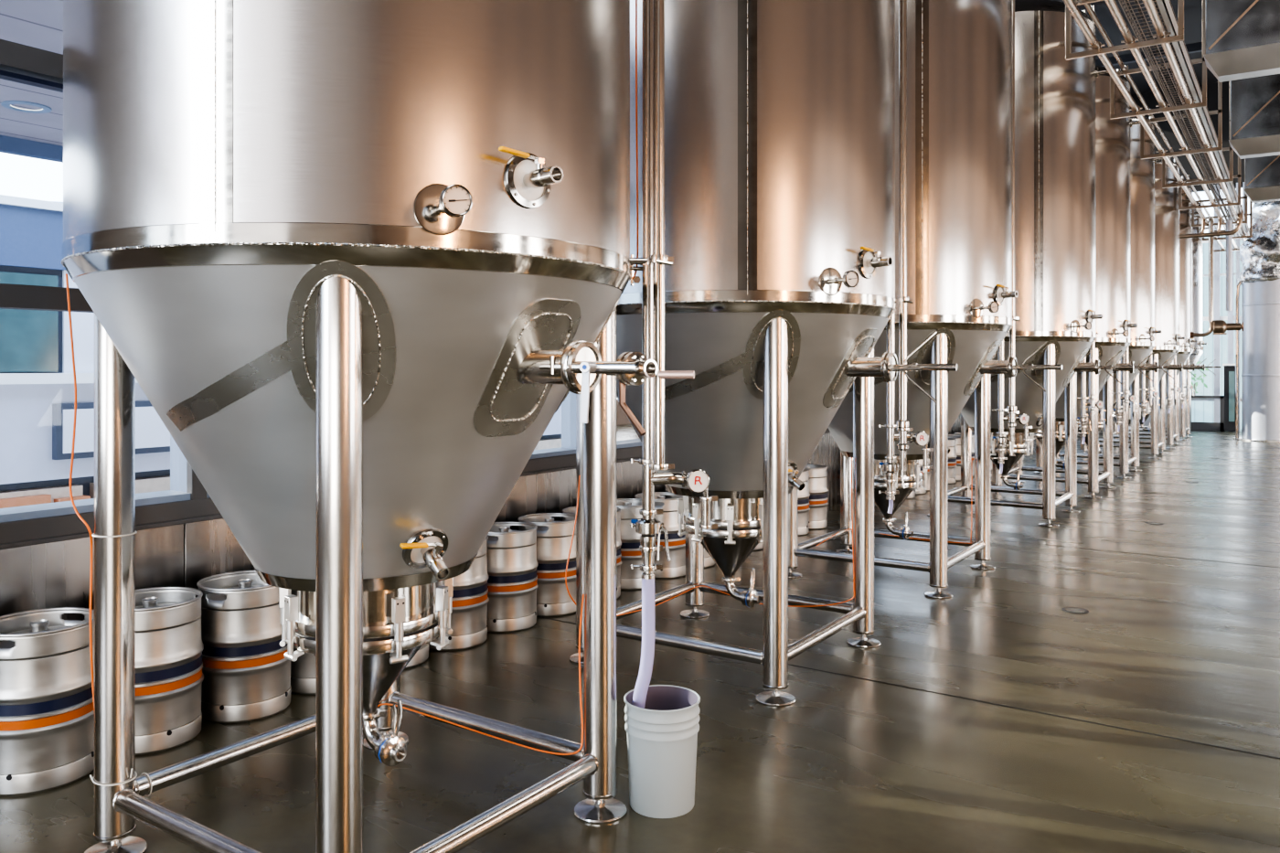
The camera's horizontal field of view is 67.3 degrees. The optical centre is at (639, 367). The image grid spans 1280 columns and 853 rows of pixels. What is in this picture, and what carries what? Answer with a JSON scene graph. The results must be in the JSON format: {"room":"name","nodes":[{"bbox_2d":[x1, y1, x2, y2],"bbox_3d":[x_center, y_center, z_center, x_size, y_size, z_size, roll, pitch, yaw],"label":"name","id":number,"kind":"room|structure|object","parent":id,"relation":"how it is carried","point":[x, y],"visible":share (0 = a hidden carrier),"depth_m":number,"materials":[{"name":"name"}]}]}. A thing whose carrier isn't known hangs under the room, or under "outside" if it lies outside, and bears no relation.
{"room":"brewery","nodes":[
{"label":"brewery","id":0,"kind":"room"},
{"bbox_2d":[0,0,63,146],"bbox_3d":[-4.243,-2.500,7.747,6.850,0.100,30.000,0,0,34],"label":"ceiling","id":1,"kind":"structure","parent":0,"point":[38,24],"depth_m":8.33,"materials":[{"name":"white paint"}]},
{"bbox_2d":[0,100,52,113],"bbox_3d":[-5.761,-2.462,9.027,0.400,0.057,0.400,0,0,34],"label":"recessed light","id":2,"kind":"object","parent":1,"relation":"in","point":[45,109],"visible":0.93,"depth_m":9.00,"materials":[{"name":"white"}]},
{"bbox_2d":[0,135,63,162],"bbox_3d":[-7.112,-2.450,9.708,0.120,0.320,30.000,0,0,34],"label":"trim","id":3,"kind":"structure","parent":1,"relation":"attached to","point":[13,145],"depth_m":10.38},
{"bbox_2d":[0,460,666,620],"bbox_3d":[-1.292,1.135,5.729,0.040,0.830,5.994,0,0,34],"label":"wall","id":4,"kind":"structure","parent":0,"point":[53,574],"depth_m":4.41,"materials":[{"name":"metal"}]},
{"bbox_2d":[565,475,580,604],"bbox_3d":[-0.287,0.758,4.193,0.018,0.560,0.129,0,0,25],"label":"cable","id":5,"kind":"object","parent":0,"point":[579,475],"visible":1,"depth_m":4.17,"materials":[{"name":"orange plastic"}]},
{"bbox_2d":[0,428,1279,852],"bbox_3d":[7.316,1.650,8.929,10.900,0.200,33.400,0,0,34],"label":"floor","id":6,"kind":"structure","parent":0,"point":[1186,648],"depth_m":4.25,"materials":[{"name":"concrete"}]},
{"bbox_2d":[0,607,94,796],"bbox_3d":[-2.288,1.256,3.660,0.411,0.587,0.411,0,0,9],"label":"beer keg","id":7,"kind":"object","parent":6,"relation":"on","point":[47,714],"visible":0.86,"depth_m":3.52,"materials":[{"name":"metal"}]},
{"bbox_2d":[135,586,203,755],"bbox_3d":[-2.049,1.256,4.020,0.411,0.587,0.411,0,0,-20],"label":"beer keg","id":8,"kind":"object","parent":6,"relation":"on","point":[169,646],"visible":0.61,"depth_m":3.89,"materials":[{"name":"metal"}]},
{"bbox_2d":[196,569,291,723],"bbox_3d":[-1.795,1.256,4.370,0.411,0.587,0.411,0,0,44],"label":"beer keg","id":9,"kind":"object","parent":6,"relation":"on","point":[246,671],"visible":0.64,"depth_m":4.20,"materials":[{"name":"metal"}]},
{"bbox_2d":[290,589,315,694],"bbox_3d":[-1.561,1.256,4.733,0.411,0.587,0.411,0,0,-31],"label":"beer keg","id":10,"kind":"object","parent":6,"relation":"on","point":[303,671],"visible":0.02,"depth_m":4.54,"materials":[{"name":"metal"}]},
{"bbox_2d":[61,0,694,852],"bbox_3d":[-0.892,-1.151,3.143,1.757,5.399,1.884,0,0,-13],"label":"tank","id":11,"kind":"object","parent":6,"relation":"on","point":[357,260],"visible":1,"depth_m":2.55,"materials":[{"name":"metal"}]},
{"bbox_2d":[65,273,94,712],"bbox_3d":[-1.851,0.396,3.145,0.328,1.431,0.058,0,0,43],"label":"cable","id":12,"kind":"object","parent":11,"relation":"attached to","point":[67,277],"visible":0.95,"depth_m":3.09,"materials":[{"name":"orange plastic"}]},
{"bbox_2d":[312,645,421,766],"bbox_3d":[-0.906,1.088,3.205,0.424,0.398,0.424,0,0,34],"label":"outlet","id":13,"kind":"object","parent":11,"relation":"attached to","point":[378,675],"depth_m":3.11,"materials":[{"name":"silver metal"}]},
{"bbox_2d":[377,594,584,755],"bbox_3d":[-0.623,1.086,3.610,1.037,0.603,0.065,0,0,31],"label":"cable","id":14,"kind":"object","parent":11,"relation":"attached to","point":[492,736],"visible":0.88,"depth_m":3.37,"materials":[{"name":"orange plastic"}]},
{"bbox_2d":[629,0,717,579],"bbox_3d":[0.063,-1.550,3.382,0.448,4.600,0.178,0,0,-13],"label":"riser pipe","id":15,"kind":"object","parent":11,"relation":"attached to","point":[653,261],"visible":0.99,"depth_m":3.40,"materials":[{"name":"metal"}]},
{"bbox_2d":[631,0,638,278],"bbox_3d":[-0.018,-0.859,3.418,0.028,1.095,0.010,0,0,-38],"label":"cable","id":16,"kind":"object","parent":15,"relation":"hanging from","point":[635,0],"visible":0.98,"depth_m":3.42,"materials":[{"name":"orange plastic"}]},
{"bbox_2d":[631,578,655,708],"bbox_3d":[0.009,1.014,3.419,0.087,0.539,0.059,0,0,19],"label":"hose","id":17,"kind":"object","parent":15,"relation":"hanging from","point":[648,619],"visible":0.8,"depth_m":3.40,"materials":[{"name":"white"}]},
{"bbox_2d":[404,642,429,669],"bbox_3d":[-1.317,1.256,5.090,0.411,0.587,0.411,0,0,-36],"label":"beer keg","id":18,"kind":"object","parent":6,"relation":"on","point":[421,656],"visible":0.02,"depth_m":5.00,"materials":[{"name":"metal"}]},
{"bbox_2d":[428,535,489,650],"bbox_3d":[-1.064,1.256,5.440,0.411,0.587,0.411,0,0,-10],"label":"beer keg","id":19,"kind":"object","parent":6,"relation":"on","point":[470,599],"visible":0.26,"depth_m":5.29,"materials":[{"name":"metal"}]},
{"bbox_2d":[486,521,538,632],"bbox_3d":[-0.820,1.256,5.796,0.411,0.587,0.411,0,0,41],"label":"beer keg","id":20,"kind":"object","parent":6,"relation":"on","point":[511,555],"visible":0.73,"depth_m":5.62,"materials":[{"name":"metal"}]},
{"bbox_2d":[518,512,575,617],"bbox_3d":[-0.580,1.256,6.155,0.411,0.587,0.411,0,0,4],"label":"beer keg","id":21,"kind":"object","parent":6,"relation":"on","point":[553,538],"visible":0.55,"depth_m":5.97,"materials":[{"name":"metal"}]},
{"bbox_2d":[562,506,621,598],"bbox_3d":[-0.327,1.256,6.506,0.411,0.587,0.411,0,0,23],"label":"beer keg","id":22,"kind":"object","parent":6,"relation":"on","point":[571,509],"visible":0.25,"depth_m":6.44,"materials":[{"name":"metal"}]},
{"bbox_2d":[616,498,656,589],"bbox_3d":[-0.089,1.256,6.867,0.411,0.587,0.411,0,0,-10],"label":"beer keg","id":23,"kind":"object","parent":6,"relation":"on","point":[631,579],"visible":0.38,"depth_m":6.67,"materials":[{"name":"metal"}]},
{"bbox_2d":[634,491,685,578],"bbox_3d":[0.160,1.256,7.219,0.411,0.587,0.411,0,0,-2],"label":"beer keg","id":24,"kind":"object","parent":6,"relation":"on","point":[675,568],"visible":0.41,"depth_m":7.04,"materials":[{"name":"metal"}]},
{"bbox_2d":[623,684,700,818],"bbox_3d":[0.078,1.361,3.413,0.272,0.378,0.272,0,0,34],"label":"bucket","id":25,"kind":"object","parent":6,"relation":"on","point":[662,736],"visible":0.96,"depth_m":3.31,"materials":[{"name":"grey plastic"}]},
{"bbox_2d":[665,488,714,567],"bbox_3d":[0.399,1.256,7.579,0.411,0.587,0.411,0,0,-11],"label":"beer keg","id":26,"kind":"object","parent":6,"relation":"on","point":[709,561],"visible":0.07,"depth_m":7.44,"materials":[{"name":"metal"}]},
{"bbox_2d":[569,0,957,706],"bbox_3d":[0.498,-1.151,5.184,1.757,5.399,1.875,0,0,-11],"label":"tank","id":27,"kind":"object","parent":6,"relation":"on","point":[780,114],"visible":0.85,"depth_m":4.48,"materials":[{"name":"metal"}]},
{"bbox_2d":[700,536,761,607],"bbox_3d":[0.487,1.088,5.242,0.424,0.398,0.424,0,0,34],"label":"outlet","id":28,"kind":"object","parent":27,"relation":"attached to","point":[729,559],"depth_m":5.14,"materials":[{"name":"silver metal"}]},
{"bbox_2d":[616,457,854,616],"bbox_3d":[0.530,0.953,5.301,1.036,0.900,0.896,0,0,34],"label":"cable","id":29,"kind":"object","parent":27,"relation":"attached to","point":[850,457],"visible":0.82,"depth_m":5.37,"materials":[{"name":"orange plastic"}]},
{"bbox_2d":[878,0,933,513],"bbox_3d":[1.469,-1.509,5.395,0.441,4.683,0.237,0,0,-21],"label":"riser pipe","id":30,"kind":"object","parent":27,"relation":"attached to","point":[921,438],"visible":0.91,"depth_m":5.30,"materials":[{"name":"metal"}]},
{"bbox_2d":[797,469,810,535],"bbox_3d":[1.381,1.256,9.001,0.411,0.587,0.411,0,0,30],"label":"beer keg","id":31,"kind":"object","parent":6,"relation":"on","point":[803,496],"visible":0.26,"depth_m":8.85,"materials":[{"name":"metal"}]},
{"bbox_2d":[804,464,828,529],"bbox_3d":[1.623,1.256,9.359,0.411,0.587,0.411,0,0,2],"label":"beer keg","id":32,"kind":"object","parent":6,"relation":"on","point":[817,482],"visible":0.51,"depth_m":9.18,"materials":[{"name":"metal"}]},
{"bbox_2d":[536,616,1279,758],"bbox_3d":[3.570,1.550,3.095,10.200,0.002,0.009,0,0,34],"label":"trim","id":33,"kind":"structure","parent":6,"relation":"on","point":[537,616],"depth_m":4.32,"materials":[{"name":"black"}]},
{"bbox_2d":[788,0,1062,598],"bbox_3d":[1.891,-1.151,7.221,1.757,5.399,1.875,0,0,-11],"label":"tank","id":34,"kind":"object","parent":6,"relation":"on","point":[959,52],"visible":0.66,"depth_m":6.50,"materials":[{"name":"metal"}]},
{"bbox_2d":[874,488,913,539],"bbox_3d":[1.880,1.088,7.279,0.424,0.398,0.424,0,0,34],"label":"outlet","id":35,"kind":"object","parent":34,"relation":"attached to","point":[880,501],"depth_m":7.18,"materials":[{"name":"silver metal"}]},
{"bbox_2d":[816,467,972,545],"bbox_3d":[1.956,1.038,7.439,1.030,0.686,0.722,0,0,34],"label":"cable","id":36,"kind":"object","parent":34,"relation":"attached to","point":[972,467],"visible":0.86,"depth_m":7.48,"materials":[{"name":"orange plastic"}]},
{"bbox_2d":[992,0,1032,473],"bbox_3d":[2.862,-1.509,7.433,0.441,4.683,0.237,0,0,-21],"label":"riser pipe","id":37,"kind":"object","parent":34,"relation":"attached to","point":[1000,440],"visible":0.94,"depth_m":7.34,"materials":[{"name":"metal"}]},
{"bbox_2d":[947,437,956,483],"bbox_3d":[4.047,1.256,12.935,0.411,0.587,0.411,0,0,-14],"label":"beer keg","id":38,"kind":"object","parent":6,"relation":"on","point":[951,442],"visible":0.32,"depth_m":12.76,"materials":[{"name":"metal"}]},
{"bbox_2d":[947,436,960,480],"bbox_3d":[4.306,1.256,13.281,0.411,0.587,0.411,0,0,34],"label":"beer keg","id":39,"kind":"object","parent":6,"relation":"on","point":[958,438],"visible":0.11,"depth_m":13.09,"materials":[{"name":"metal"}]},
{"bbox_2d":[947,434,974,477],"bbox_3d":[4.540,1.256,13.645,0.411,0.587,0.411,0,0,1],"label":"beer keg","id":40,"kind":"object","parent":6,"relation":"on","point":[973,436],"visible":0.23,"depth_m":13.52,"materials":[{"name":"metal"}]},
{"bbox_2d":[927,0,1133,526],"bbox_3d":[3.869,-1.151,10.115,1.757,5.399,1.875,0,0,-11],"label":"tank","id":41,"kind":"object","parent":6,"relation":"on","point":[1055,95],"visible":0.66,"depth_m":9.35,"materials":[{"name":"metal"}]},
{"bbox_2d":[990,452,1023,490],"bbox_3d":[3.858,1.088,10.173,0.424,0.398,0.424,0,0,34],"label":"outlet","id":42,"kind":"object","parent":41,"relation":"attached to","point":[1008,464],"depth_m":10.08,"materials":[{"name":"silver metal"}]},
{"bbox_2d":[1077,5,1105,444],"bbox_3d":[4.840,-1.509,10.326,0.441,4.683,0.237,0,0,-21],"label":"riser pipe","id":43,"kind":"object","parent":41,"relation":"attached to","point":[1099,404],"visible":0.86,"depth_m":10.37,"materials":[{"name":"metal"}]},
{"bbox_2d":[827,522,1278,567],"bbox_3d":[6.025,1.550,6.686,10.200,0.002,0.009,0,0,34],"label":"trim","id":44,"kind":"structure","parent":6,"relation":"on","point":[827,523],"depth_m":8.10,"materials":[{"name":"black"}]},
{"bbox_2d":[1061,607,1088,614],"bbox_3d":[2.769,1.547,6.114,0.158,0.006,0.158,0,0,34],"label":"floor drain","id":45,"kind":"object","parent":6,"relation":"on","point":[1072,610],"visible":1,"depth_m":6.11,"materials":[{"name":"silver metal"}]},
{"bbox_2d":[992,64,1162,498],"bbox_3d":[5.262,-1.151,12.152,1.757,5.399,1.875,0,0,-11],"label":"tank","id":46,"kind":"object","parent":6,"relation":"on","point":[1112,135],"visible":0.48,"depth_m":11.47,"materials":[{"name":"metal"}]},
{"bbox_2d":[1036,437,1065,469],"bbox_3d":[5.251,1.088,12.210,0.424,0.398,0.424,0,0,34],"label":"outlet","id":47,"kind":"object","parent":46,"relation":"attached to","point":[1060,442],"depth_m":12.11,"materials":[{"name":"silver metal"}]},
{"bbox_2d":[1112,65,1137,431],"bbox_3d":[6.233,-1.509,12.363,0.441,4.683,0.237,0,0,-21],"label":"riser pipe","id":48,"kind":"object","parent":46,"relation":"attached to","point":[1131,398],"visible":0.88,"depth_m":12.40,"materials":[{"name":"metal"}]},
{"bbox_2d":[1033,110,1183,478],"bbox_3d":[6.655,-1.151,14.189,1.757,5.399,1.875,0,0,-11],"label":"tank","id":49,"kind":"object","parent":6,"relation":"on","point":[1142,171],"visible":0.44,"depth_m":13.50,"materials":[{"name":"metal"}]},
{"bbox_2d":[1077,427,1102,454],"bbox_3d":[6.644,1.088,14.247,0.424,0.398,0.424,0,0,34],"label":"outlet","id":50,"kind":"object","parent":49,"relation":"attached to","point":[1099,429],"depth_m":14.16,"materials":[{"name":"silver metal"}]},
{"bbox_2d":[1139,108,1159,422],"bbox_3d":[7.626,-1.509,14.400,0.441,4.683,0.237,0,0,-21],"label":"riser pipe","id":51,"kind":"object","parent":49,"relation":"attached to","point":[1150,393],"visible":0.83,"depth_m":14.44,"materials":[{"name":"metal"}]},
{"bbox_2d":[1080,159,1203,458],"bbox_3d":[8.633,-1.151,17.083,1.757,5.399,1.875,0,0,-11],"label":"tank","id":52,"kind":"object","parent":6,"relation":"on","point":[1167,212],"visible":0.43,"depth_m":16.36,"materials":[{"name":"metal"}]},
{"bbox_2d":[1112,416,1130,439],"bbox_3d":[8.622,1.088,17.141,0.424,0.398,0.424,0,0,34],"label":"outlet","id":53,"kind":"object","parent":52,"relation":"attached to","point":[1114,418],"depth_m":17.04,"materials":[{"name":"silver metal"}]},
{"bbox_2d":[1165,157,1182,413],"bbox_3d":[9.604,-1.509,17.294,0.441,4.683,0.237,0,0,-21],"label":"riser pipe","id":54,"kind":"object","parent":52,"relation":"attached to","point":[1175,389],"visible":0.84,"depth_m":17.33,"materials":[{"name":"metal"}]},
{"bbox_2d":[1112,185,1213,447],"bbox_3d":[10.026,-1.151,19.120,1.757,5.399,1.875,0,0,-11],"label":"tank","id":55,"kind":"object","parent":6,"relation":"on","point":[1186,346],"visible":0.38,"depth_m":18.46,"materials":[{"name":"metal"}]},
{"bbox_2d":[1139,412,1151,431],"bbox_3d":[10.015,1.088,19.178,0.424,0.398,0.424,0,0,34],"label":"outlet","id":56,"kind":"object","parent":55,"relation":"attached to","point":[1148,429],"depth_m":19.09,"materials":[{"name":"silver metal"}]},
{"bbox_2d":[1180,174,1194,408],"bbox_3d":[10.997,-1.509,19.331,0.441,4.683,0.237,0,0,-21],"label":"riser pipe","id":57,"kind":"object","parent":55,"relation":"attached to","point":[1188,383],"visible":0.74,"depth_m":19.37,"materials":[{"name":"metal"}]},
{"bbox_2d":[1128,202,1221,440],"bbox_3d":[11.419,-1.151,21.157,1.757,5.399,1.875,0,0,-11],"label":"tank","id":58,"kind":"object","parent":6,"relation":"on","point":[1197,242],"visible":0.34,"depth_m":20.48,"materials":[{"name":"metal"}]},
{"bbox_2d":[1222,363,1235,431],"bbox_3d":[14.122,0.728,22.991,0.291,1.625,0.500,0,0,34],"label":"door","id":59,"kind":"structure","parent":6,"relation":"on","point":[1229,368],"depth_m":22.99,"materials":[{"name":"black metal"}]},
{"bbox_2d":[1233,201,1279,442],"bbox_3d":[13.754,-1.844,20.184,2.207,6.788,1.397,0,0,31],"label":"tank","id":60,"kind":"object","parent":6,"relation":"on","point":[1259,278],"visible":0.98,"depth_m":20.07,"materials":[{"name":"metal"}]},
{"bbox_2d":[807,432,840,507],"bbox_3d":[2.095,1.135,10.682,0.040,0.830,2.994,0,0,34],"label":"wall","id":61,"kind":"structure","parent":0,"point":[835,452],"depth_m":10.68,"materials":[{"name":"metal"}]},
{"bbox_2d":[950,414,960,434],"bbox_3d":[5.058,1.135,15.016,0.040,0.830,1.494,0,0,34],"label":"wall","id":62,"kind":"structure","parent":0,"point":[956,427],"depth_m":14.64,"materials":[{"name":"metal"}]},
{"bbox_2d":[1079,0,1217,94],"bbox_3d":[7.316,-7.050,8.929,11.000,0.200,33.400,0,0,34],"label":"ceiling","id":63,"kind":"structure","parent":0,"point":[1192,8],"depth_m":20.01,"materials":[{"name":"grey"}]},
{"bbox_2d":[1065,0,1183,60],"bbox_3d":[4.110,-4.819,8.177,0.907,4.242,0.042,0,0,34],"label":"hanger","id":64,"kind":"object","parent":63,"relation":"hanging from","point":[1069,55],"visible":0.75,"depth_m":8.19,"materials":[{"name":"metal"}]},
{"bbox_2d":[1062,0,1225,249],"bbox_3d":[8.302,-2.773,14.675,0.062,0.062,19.600,0,0,34],"label":"pipe","id":65,"kind":"object","parent":64,"relation":"attached to","point":[1070,5],"visible":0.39,"depth_m":9.48,"materials":[{"name":"metal"}]},
{"bbox_2d":[1179,204,1242,238],"bbox_3d":[10.507,-2.680,17.771,1.086,0.543,0.080,0,0,34],"label":"pipe","id":66,"kind":"object","parent":65,"relation":"attached to","point":[1218,232],"visible":0.89,"depth_m":17.66,"materials":[{"name":"metal"}]},
{"bbox_2d":[1189,217,1243,338],"bbox_3d":[10.771,-1.675,17.955,0.863,2.250,0.270,0,0,24],"label":"pipe","id":67,"kind":"object","parent":65,"relation":"attached to","point":[1217,326],"visible":1,"depth_m":17.92,"materials":[{"name":"metal"}]},
{"bbox_2d":[1083,3,1216,228],"bbox_3d":[8.372,-3.240,14.991,0.044,0.044,17.800,0,0,34],"label":"pipe","id":68,"kind":"object","parent":64,"relation":"on","point":[1088,6],"visible":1,"depth_m":11.05,"materials":[{"name":"metal"}]},
{"bbox_2d":[1118,0,1249,236],"bbox_3d":[8.437,-3.090,14.218,0.326,0.106,20.003,0,0,34],"label":"cable tray","id":69,"kind":"object","parent":64,"relation":"hanging from","point":[1188,136],"visible":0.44,"depth_m":10.67,"materials":[{"name":"metal"}]},
{"bbox_2d":[1142,0,1247,240],"bbox_3d":[8.714,-2.773,14.393,0.062,0.062,19.600,0,0,34],"label":"pipe","id":70,"kind":"object","parent":64,"relation":"attached to","point":[1149,5],"visible":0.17,"depth_m":9.45,"materials":[{"name":"metal"}]},
{"bbox_2d":[1155,0,1247,232],"bbox_3d":[7.757,-2.840,12.867,0.051,0.100,17.000,0,0,34],"label":"channel","id":71,"kind":"object","parent":64,"relation":"attached to","point":[1166,10],"visible":1,"depth_m":9.58,"materials":[{"name":"metal"}]},
{"bbox_2d":[1109,0,1206,118],"bbox_3d":[5.487,-4.819,10.191,0.907,4.242,0.042,0,0,34],"label":"hanger","id":72,"kind":"object","parent":63,"relation":"hanging from","point":[1203,103],"visible":0.7,"depth_m":10.11,"materials":[{"name":"metal"}]},
{"bbox_2d":[1140,80,1222,159],"bbox_3d":[6.864,-4.819,12.206,0.907,4.242,0.042,0,0,34],"label":"hanger","id":73,"kind":"object","parent":63,"relation":"hanging from","point":[1219,112],"visible":0.79,"depth_m":12.11,"materials":[{"name":"metal"}]},
{"bbox_2d":[1162,80,1233,188],"bbox_3d":[8.242,-4.819,14.220,0.907,4.242,0.042,0,0,34],"label":"hanger","id":74,"kind":"object","parent":63,"relation":"hanging from","point":[1164,186],"visible":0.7,"depth_m":14.11,"materials":[{"name":"metal"}]},
{"bbox_2d":[1104,0,1237,248],"bbox_3d":[8.516,-2.773,14.529,0.062,0.062,19.600,0,0,34],"label":"pipe","id":75,"kind":"object","parent":74,"relation":"attached to","point":[1112,5],"visible":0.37,"depth_m":9.47,"materials":[{"name":"metal"}]},
{"bbox_2d":[1178,156,1240,210],"bbox_3d":[9.619,-4.819,16.234,0.907,4.242,0.042,0,0,34],"label":"hanger","id":76,"kind":"object","parent":63,"relation":"hanging from","point":[1238,176],"visible":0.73,"depth_m":16.16,"materials":[{"name":"metal"}]},
{"bbox_2d":[1191,158,1247,226],"bbox_3d":[10.996,-4.819,18.248,0.907,4.242,0.042,0,0,34],"label":"hanger","id":77,"kind":"object","parent":63,"relation":"hanging from","point":[1244,197],"visible":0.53,"depth_m":18.18,"materials":[{"name":"metal"}]},
{"bbox_2d":[1202,200,1252,240],"bbox_3d":[12.373,-4.819,20.262,0.907,4.242,0.042,0,0,34],"label":"hanger","id":78,"kind":"object","parent":63,"relation":"hanging from","point":[1251,202],"visible":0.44,"depth_m":20.04,"materials":[{"name":"metal"}]},
{"bbox_2d":[1203,0,1279,82],"bbox_3d":[6.450,-4.870,8.782,2.226,4.140,0.440,0,0,34],"label":"air duct","id":79,"kind":"object","parent":63,"relation":"hanging from","point":[1242,37],"visible":1,"depth_m":9.09,"materials":[{"name":"metal"}]},
{"bbox_2d":[1228,74,1279,159],"bbox_3d":[8.827,-4.870,12.257,2.226,4.140,0.440,0,0,34],"label":"air duct","id":80,"kind":"object","parent":63,"relation":"hanging from","point":[1254,101],"visible":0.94,"depth_m":12.57,"materials":[{"name":"metal"}]},
{"bbox_2d":[1243,154,1279,202],"bbox_3d":[11.197,-4.870,15.724,2.226,4.140,0.440,0,0,34],"label":"box","id":81,"kind":"object","parent":63,"relation":"hanging from","point":[1263,173],"visible":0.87,"depth_m":16.04,"materials":[{"name":"metal"}]},
{"bbox_2d":[1095,42,1202,66],"bbox_3d":[13.119,-6.350,17.681,10.100,0.160,0.120,0,0,34],"label":"trim","id":82,"kind":"structure","parent":0,"point":[1193,48],"depth_m":19.58,"materials":[{"name":"grey metal"}]},
{"bbox_2d":[1128,80,1244,426],"bbox_3d":[16.529,-2.700,21.891,12.023,8.500,0.200,0,0,34],"label":"wall","id":83,"kind":"structure","parent":0,"point":[1149,98],"depth_m":23.68,"materials":[{"name":"grey"}]},
{"bbox_2d":[1190,383,1224,430],"bbox_3d":[13.846,0.975,23.544,0.834,1.150,0.120,0,0,34],"label":"door","id":84,"kind":"structure","parent":83,"relation":"in","point":[1194,425],"depth_m":23.47,"materials":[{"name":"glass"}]},
{"bbox_2d":[1214,184,1220,422],"bbox_3d":[14.088,-1.450,23.463,0.130,6.000,0.100,0,0,34],"label":"trim","id":85,"kind":"structure","parent":83,"relation":"attached to","point":[1217,255],"depth_m":23.42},
{"bbox_2d":[1227,189,1233,363],"bbox_3d":[14.324,-1.450,23.302,0.120,6.000,0.100,0,0,34],"label":"trim","id":86,"kind":"structure","parent":83,"relation":"attached to","point":[1230,313],"depth_m":23.25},
{"bbox_2d":[1236,182,1239,431],"bbox_3d":[14.448,-1.450,23.217,0.080,6.000,0.100,0,0,34],"label":"trim","id":87,"kind":"structure","parent":83,"relation":"attached to","point":[1237,240],"depth_m":23.16,"materials":[{"name":"silver metal"}]},
{"bbox_3d":[-3.714,-2.650,2.115,0.200,8.400,1.900,0,0,34],"label":"wall","id":88,"kind":"structure","parent":0,"visible":0},
{"bbox_2d":[0,69,63,92],"bbox_3d":[2.916,-1.185,11.937,0.060,0.020,33.000,0,0,34],"label":"trim","id":89,"kind":"structure","parent":88,"relation":"attached to","point":[4,75],"depth_m":3.97,"materials":[{"name":"blue"}]},
{"bbox_2d":[0,38,63,84],"bbox_3d":[2.916,-1.260,11.937,0.120,0.100,33.000,0,0,34],"label":"trim","id":90,"kind":"structure","parent":88,"relation":"attached to","point":[16,58],"depth_m":3.94,"materials":[{"name":"black metal"}]},
{"bbox_2d":[0,283,94,312],"bbox_3d":[2.916,-0.287,11.937,0.120,0.095,33.000,0,0,34],"label":"trim","id":91,"kind":"structure","parent":88,"relation":"attached to","point":[12,296],"depth_m":3.96,"materials":[{"name":"black metal"}]},
{"bbox_3d":[2.859,1.150,11.977,0.140,0.800,33.000,0,0,34],"label":"wall","id":92,"kind":"structure","parent":0,"visible":0},
{"bbox_2d":[170,434,186,491],"bbox_3d":[-2.171,-3.150,4.585,0.170,7.600,0.055,0,0,34],"label":"trim","id":93,"kind":"structure","parent":92,"relation":"attached to","point":[177,460],"depth_m":4.58,"materials":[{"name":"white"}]},
{"bbox_2d":[186,460,206,500],"bbox_3d":[-2.088,-3.150,4.529,0.050,7.600,0.075,0,0,34],"label":"trim","id":94,"kind":"structure","parent":92,"relation":"attached to","point":[195,487],"depth_m":4.50,"materials":[{"name":"white paint"}]},
{"bbox_2d":[0,440,641,522],"bbox_3d":[2.883,0.605,11.960,0.200,0.030,33.000,0,0,34],"label":"trim","id":95,"kind":"structure","parent":92,"relation":"attached to","point":[66,507],"depth_m":4.19,"materials":[{"name":"blue"}]},
{"bbox_2d":[0,412,960,543],"bbox_3d":[2.916,0.670,11.937,0.160,0.100,33.000,0,0,34],"label":"window sill","id":96,"kind":"structure","parent":92,"relation":"on","point":[41,528],"depth_m":4.30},
{"bbox_2d":[0,413,960,549],"bbox_3d":[2.986,0.712,11.889,0.030,0.020,33.000,0,0,34],"label":"trim","id":97,"kind":"structure","parent":92,"relation":"attached to","point":[50,539],"depth_m":4.31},
{"bbox_2d":[561,391,575,447],"bbox_3d":[-0.494,-3.150,7.037,0.170,7.600,0.055,0,0,34],"label":"trim","id":98,"kind":"structure","parent":92,"relation":"attached to","point":[569,405],"depth_m":7.02,"materials":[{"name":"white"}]},
{"bbox_2d":[616,397,639,442],"bbox_3d":[0.344,-2.930,8.263,0.001,7.040,2.930,0,0,34],"label":"window","id":99,"kind":"structure","parent":92,"relation":"in","point":[625,432],"depth_m":7.57,"materials":[{"name":"clear glass"}]},
{"label":"outside","id":100,"kind":"structure","parent":0,"visible":0},
{"bbox_3d":[-6.435,3.150,18.937,24.000,0.100,60.000,0,0,34],"label":"ground","id":101,"kind":"structure","parent":100,"visible":0},
{"bbox_2d":[0,194,561,508],"bbox_3d":[-3.820,0.457,19.572,0.700,5.387,40.000,0,0,34],"label":"building","id":102,"kind":"structure","parent":101,"relation":"on","point":[37,394],"depth_m":13.02,"materials":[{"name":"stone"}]},
{"bbox_2d":[0,494,51,508],"bbox_3d":[-8.447,2.388,12.716,0.500,1.324,0.997,0,0,34],"label":"planter","id":103,"kind":"object","parent":102,"relation":"on","point":[5,500],"depth_m":12.72,"materials":[{"name":"ceramic"}]},
{"bbox_2d":[53,494,90,502],"bbox_3d":[-7.994,2.424,13.378,0.500,1.252,0.420,0,0,34],"label":"planter","id":104,"kind":"object","parent":102,"relation":"on","point":[57,497],"depth_m":13.23,"materials":[{"name":"ceramic"}]},
{"bbox_2d":[1190,233,1248,429],"bbox_3d":[20.319,-0.550,29.718,16.000,7.400,0.300,0,0,34],"label":"building","id":105,"kind":"structure","parent":101,"relation":"on","point":[1201,411],"depth_m":30.88,"materials":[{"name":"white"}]},
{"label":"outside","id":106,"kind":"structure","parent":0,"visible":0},
{"bbox_2d":[1190,328,1208,394],"bbox_3d":[15.826,0.072,29.124,2.435,2.964,2.473,0,0,34],"label":"leafy tree","id":107,"kind":"object","parent":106,"point":[1199,362],"visible":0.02,"depth_m":28.54,"materials":[{"name":"green plant"}]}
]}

